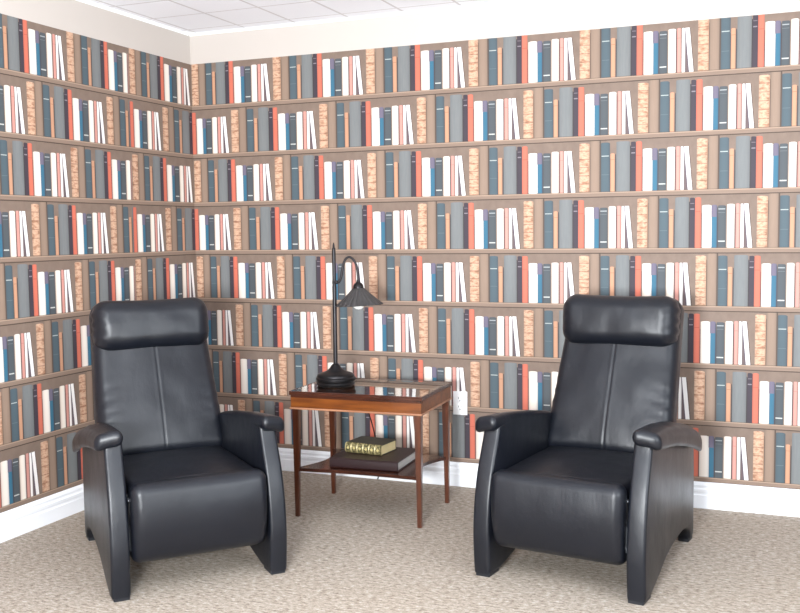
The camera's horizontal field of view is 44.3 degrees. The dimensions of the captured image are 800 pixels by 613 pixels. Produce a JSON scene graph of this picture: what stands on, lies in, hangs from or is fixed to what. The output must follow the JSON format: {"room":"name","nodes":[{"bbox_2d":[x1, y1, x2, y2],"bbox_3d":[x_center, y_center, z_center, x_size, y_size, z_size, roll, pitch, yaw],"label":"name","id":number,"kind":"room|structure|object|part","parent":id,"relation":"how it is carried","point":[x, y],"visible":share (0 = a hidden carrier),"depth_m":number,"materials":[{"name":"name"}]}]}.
{"room":"reading room","nodes":[
{"label":"reading room","id":0,"kind":"room"},
{"bbox_2d":[0,0,196,512],"bbox_3d":[-2.473,-0.080,2.524,0.120,2.468,6.705,1,5,22],"label":"wall","id":1,"kind":"structure","parent":0,"point":[97,175],"depth_m":4.64,"materials":[{"name":"paper"}]},
{"bbox_2d":[0,484,83,542],"bbox_3d":[-2.453,1.102,2.441,0.019,0.124,6.981,1,5,22],"label":"baseboard","id":2,"kind":"structure","parent":1,"relation":"attached to","point":[15,522],"depth_m":4.46,"materials":[{"name":"white paint"}]},
{"bbox_2d":[76,0,190,35],"bbox_3d":[-2.481,-1.262,2.264,0.016,0.012,6.984,1,5,22],"label":"trim","id":3,"kind":"structure","parent":1,"relation":"attached to","point":[83,1],"depth_m":5.03,"materials":[{"name":"white paint"}]},
{"bbox_2d":[88,0,513,32],"bbox_3d":[0.019,-1.231,1.266,5.400,0.020,7.000,1,5,22],"label":"ceiling","id":4,"kind":"structure","parent":0,"point":[190,16],"depth_m":4.93,"materials":[{"name":"white tile"}]},
{"bbox_2d":[0,471,799,612],"bbox_3d":[0.014,1.254,1.532,5.520,0.100,7.120,1,5,22],"label":"floor","id":5,"kind":"structure","parent":0,"point":[360,547],"depth_m":3.83,"materials":[{"name":"beige carpet"}]},
{"bbox_2d":[72,297,286,602],"bbox_3d":[-0.933,0.506,4.013,0.729,1.041,0.935,-3,5,-27],"label":"recliner armchair","id":6,"kind":"object","parent":5,"relation":"on","point":[167,473],"visible":1,"depth_m":3.89,"materials":[{"name":"black leather"}]},
{"bbox_3d":[-1.184,0.740,3.902,0.070,0.573,0.869,-3,5,-25],"label":"panel","id":7,"kind":"part","parent":6,"relation":"part of","materials":[{"name":"black leather"}]},
{"bbox_3d":[-1.063,0.311,4.254,0.536,0.657,0.364,-3,5,-27],"label":"backrest","id":8,"kind":"part","parent":6,"relation":"part of","materials":[{"name":"black leather"}]},
{"bbox_2d":[123,446,252,497],"bbox_3d":[-0.880,0.674,3.925,0.500,0.132,0.544,-3,5,-27],"label":"seat cushion","id":9,"kind":"object","parent":6,"relation":"on","point":[142,464],"depth_m":3.89,"materials":[{"name":"black leather"}]},
{"bbox_3d":[-0.676,0.714,4.157,0.070,0.573,0.869,-3,5,-29],"label":"panel","id":10,"kind":"part","parent":6,"relation":"part of","materials":[{"name":"black leather"}]},
{"bbox_2d":[289,378,451,527],"bbox_3d":[-0.127,0.672,4.665,0.646,0.592,0.468,1,5,20],"label":"side table","id":11,"kind":"object","parent":5,"relation":"on","point":[416,398],"visible":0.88,"depth_m":4.52,"materials":[{"name":"brown wood"}]},
{"bbox_3d":[-0.477,0.723,4.572,0.032,0.512,0.032,1,5,20],"label":"leg","id":12,"kind":"part","parent":11,"relation":"part of","materials":[{"name":"brown wood"}]},
{"bbox_3d":[-0.337,0.692,4.963,0.032,0.512,0.032,1,5,20],"label":"leg","id":13,"kind":"part","parent":11,"relation":"part of","materials":[{"name":"brown wood"}]},
{"bbox_2d":[316,242,382,478],"bbox_3d":[-0.161,0.314,4.871,0.326,1.268,0.633,1,5,22],"label":"table lamp","id":14,"kind":"object","parent":11,"relation":"on","point":[358,297],"visible":0.96,"depth_m":4.63,"materials":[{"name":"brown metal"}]},
{"bbox_2d":[353,279,363,288],"bbox_3d":[-0.197,-0.101,4.643,0.056,0.056,0.056,1,5,22],"label":"socket","id":15,"kind":"object","parent":14,"relation":"attached to","point":[358,285],"depth_m":4.63,"materials":[{"name":"brown metal"}]},
{"bbox_3d":[-0.193,-0.044,4.646,0.230,0.089,0.228,1,5,22],"label":"lamp shade","id":16,"kind":"part","parent":14,"relation":"part of","materials":[{"name":"metal"}]},
{"bbox_3d":[-0.205,0.641,5.006,0.048,0.597,0.464,1,5,22],"label":"power cord","id":17,"kind":"part","parent":14,"relation":"part of","materials":[{"name":"black plastic"}]},
{"bbox_3d":[-0.130,0.395,4.644,0.646,0.024,0.468,1,5,20],"label":"frame","id":18,"kind":"part","parent":11,"relation":"part of","materials":[{"name":"brown wood"}]},
{"bbox_3d":[-0.130,0.380,4.642,0.630,0.005,0.452,1,5,20],"label":"glass","id":19,"kind":"part","parent":11,"relation":"part of","materials":[{"name":"clear glass"}]},
{"bbox_3d":[-0.129,0.457,4.648,0.645,0.008,0.465,1,5,20],"label":"bead moulding","id":20,"kind":"part","parent":11,"relation":"part of","materials":[{"name":"brown wood"}]},
{"bbox_2d":[329,447,414,471],"bbox_3d":[-0.119,0.716,4.648,0.336,0.046,0.302,1,5,19],"label":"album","id":21,"kind":"object","parent":11,"relation":"on","point":[398,459],"visible":0.66,"depth_m":4.54,"materials":[{"name":"brown leather"}]},
{"bbox_2d":[345,436,395,455],"bbox_3d":[-0.140,0.665,4.684,0.192,0.050,0.164,2,5,28],"label":"book","id":22,"kind":"object","parent":21,"relation":"on","point":[362,444],"visible":1,"depth_m":4.64,"materials":[{"name":"gold fabric"}]},
{"bbox_2d":[299,448,445,479],"bbox_3d":[-0.126,0.746,4.670,0.620,0.015,0.440,1,5,20],"label":"shelf","id":23,"kind":"object","parent":11,"relation":"attached to","point":[409,472],"depth_m":4.53,"materials":[{"name":"brown wood"}]},
{"bbox_3d":[0.085,0.732,4.372,0.032,0.512,0.032,1,5,20],"label":"leg","id":24,"kind":"part","parent":11,"relation":"part of","materials":[{"name":"brown wood"}]},
{"bbox_3d":[0.224,0.701,4.763,0.032,0.512,0.032,1,5,20],"label":"leg","id":25,"kind":"part","parent":11,"relation":"part of","materials":[{"name":"brown wood"}]},
{"bbox_2d":[473,294,701,605],"bbox_3d":[0.779,0.492,3.930,0.729,1.041,0.936,2,5,30],"label":"recliner armchair","id":26,"kind":"object","parent":5,"relation":"on","point":[606,475],"visible":1,"depth_m":3.81,"materials":[{"name":"black leather"}]},
{"bbox_3d":[0.536,0.706,4.090,0.070,0.573,0.869,2,5,32],"label":"panel","id":27,"kind":"part","parent":26,"relation":"part of","materials":[{"name":"black leather"}]},
{"bbox_2d":[507,446,632,498],"bbox_3d":[0.724,0.662,3.845,0.500,0.132,0.544,2,5,30],"label":"seat cushion","id":28,"kind":"object","parent":26,"relation":"on","point":[608,464],"depth_m":3.81,"materials":[{"name":"black leather"}]},
{"bbox_3d":[0.921,0.295,4.162,0.536,0.657,0.364,2,5,30],"label":"backrest","id":29,"kind":"part","parent":26,"relation":"part of","materials":[{"name":"black leather"}]},
{"bbox_3d":[1.027,0.722,3.803,0.070,0.573,0.869,2,5,28],"label":"panel","id":30,"kind":"part","parent":26,"relation":"part of","materials":[{"name":"black leather"}]},
{"bbox_2d":[190,0,799,489],"bbox_3d":[1.313,-0.285,4.669,5.297,2.468,0.120,1,5,22],"label":"wall","id":31,"kind":"structure","parent":0,"point":[481,170],"depth_m":4.91,"materials":[{"name":"paper"}]},
{"bbox_2d":[189,0,546,35],"bbox_3d":[1.322,-1.474,4.497,5.400,0.012,0.016,1,5,22],"label":"trim","id":32,"kind":"structure","parent":31,"relation":"attached to","point":[514,1],"depth_m":5.09,"materials":[{"name":"white paint"}]},
{"bbox_2d":[453,391,466,414],"bbox_3d":[0.310,0.498,5.068,0.076,0.122,0.008,1,5,22],"label":"wall outlet","id":33,"kind":"object","parent":31,"relation":"attached to","point":[459,397],"visible":1,"depth_m":5.07,"materials":[{"name":"white plastic"}]},
{"bbox_2d":[457,404,462,410],"bbox_3d":[0.310,0.520,5.067,0.033,0.033,0.003,1,5,22],"label":"receptacle","id":34,"kind":"object","parent":33,"relation":"attached to","point":[459,406],"depth_m":5.07,"materials":[{"name":"white plastic"}]},
{"bbox_2d":[457,396,462,401],"bbox_3d":[0.309,0.477,5.064,0.033,0.033,0.003,1,5,22],"label":"receptacle","id":35,"kind":"object","parent":33,"relation":"attached to","point":[459,398],"depth_m":5.06,"materials":[{"name":"white plastic"}]},
{"bbox_2d":[278,448,799,516],"bbox_3d":[1.349,0.889,4.674,5.400,0.124,0.019,1,5,22],"label":"baseboard","id":36,"kind":"structure","parent":31,"relation":"attached to","point":[707,495],"depth_m":4.62,"materials":[{"name":"white paint"}]}
]}

